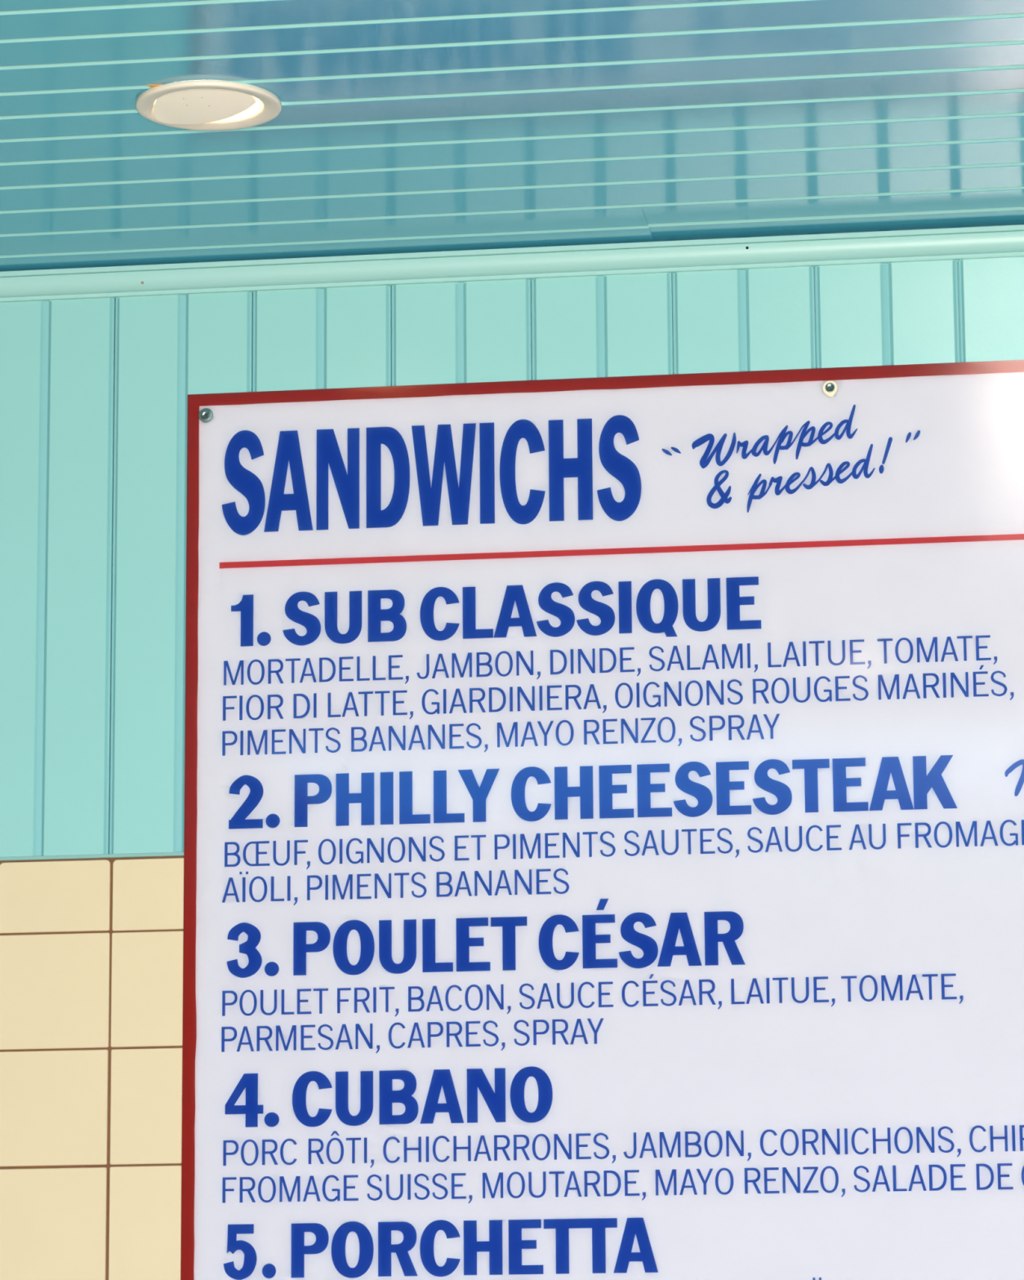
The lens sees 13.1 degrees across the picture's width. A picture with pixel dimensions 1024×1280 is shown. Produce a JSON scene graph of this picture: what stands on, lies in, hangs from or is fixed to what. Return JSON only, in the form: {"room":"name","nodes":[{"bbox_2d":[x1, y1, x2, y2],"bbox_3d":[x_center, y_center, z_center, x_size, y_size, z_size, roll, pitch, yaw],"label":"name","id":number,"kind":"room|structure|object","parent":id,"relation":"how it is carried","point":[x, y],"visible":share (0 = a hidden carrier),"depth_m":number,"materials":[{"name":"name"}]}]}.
{"room":"sandwich shop","nodes":[
{"label":"sandwich shop","id":0,"kind":"room"},
{"bbox_2d":[0,257,1023,1279],"bbox_3d":[0.684,1.000,5.609,6.200,3.170,0.030,-2,-12,8],"label":"wall","id":1,"kind":"structure","parent":0,"point":[94,393],"depth_m":5.94,"materials":[{"name":"green paint"}]},
{"bbox_2d":[0,851,183,861],"bbox_3d":[0.677,0.245,5.747,6.200,0.005,0.006,-2,-12,8],"label":"trim","id":2,"kind":"structure","parent":1,"relation":"attached to","point":[153,854],"depth_m":5.91,"materials":[{"name":"teal paint"}]},
{"bbox_2d":[0,224,1023,302],"bbox_3d":[0.670,-0.528,5.891,6.200,0.040,0.029,-2,-12,8],"label":"trim","id":3,"kind":"structure","parent":1,"relation":"attached to","point":[1005,241],"depth_m":5.97,"materials":[{"name":"teal paint"}]},
{"bbox_2d":[180,360,1023,1279],"bbox_3d":[0.644,0.514,5.689,2.169,1.796,0.010,-2,-12,8],"label":"menu board","id":4,"kind":"object","parent":1,"relation":"attached to","point":[603,836],"visible":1,"depth_m":5.82,"materials":[{"name":"white plastic"}]},
{"bbox_2d":[198,408,213,422],"bbox_3d":[-0.411,-0.302,6.000,0.020,0.020,0.002,-2,-12,8],"label":"screw","id":5,"kind":"object","parent":4,"relation":"in","point":[205,415],"depth_m":6.00,"materials":[{"name":"silver metal"}]},
{"bbox_2d":[822,380,837,396],"bbox_3d":[0.419,-0.331,5.889,0.020,0.022,0.002,-2,-12,8],"label":"screw","id":6,"kind":"object","parent":4,"relation":"in","point":[829,388],"depth_m":5.89,"materials":[{"name":"silver metal"}]},
{"bbox_2d":[0,0,1023,271],"bbox_3d":[0.215,-1.213,2.665,6.200,0.031,6.720,-2,-12,8],"label":"ceiling","id":7,"kind":"structure","parent":0,"point":[401,126],"depth_m":5.46,"materials":[{"name":"teal paint"}]},
{"bbox_2d":[135,80,281,130],"bbox_3d":[-0.365,-0.684,5.382,0.175,0.108,0.175,-2,-12,8],"label":"recessed light","id":8,"kind":"object","parent":7,"relation":"in","point":[197,104],"visible":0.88,"depth_m":5.36,"materials":[{"name":"white plastic"}]}
]}

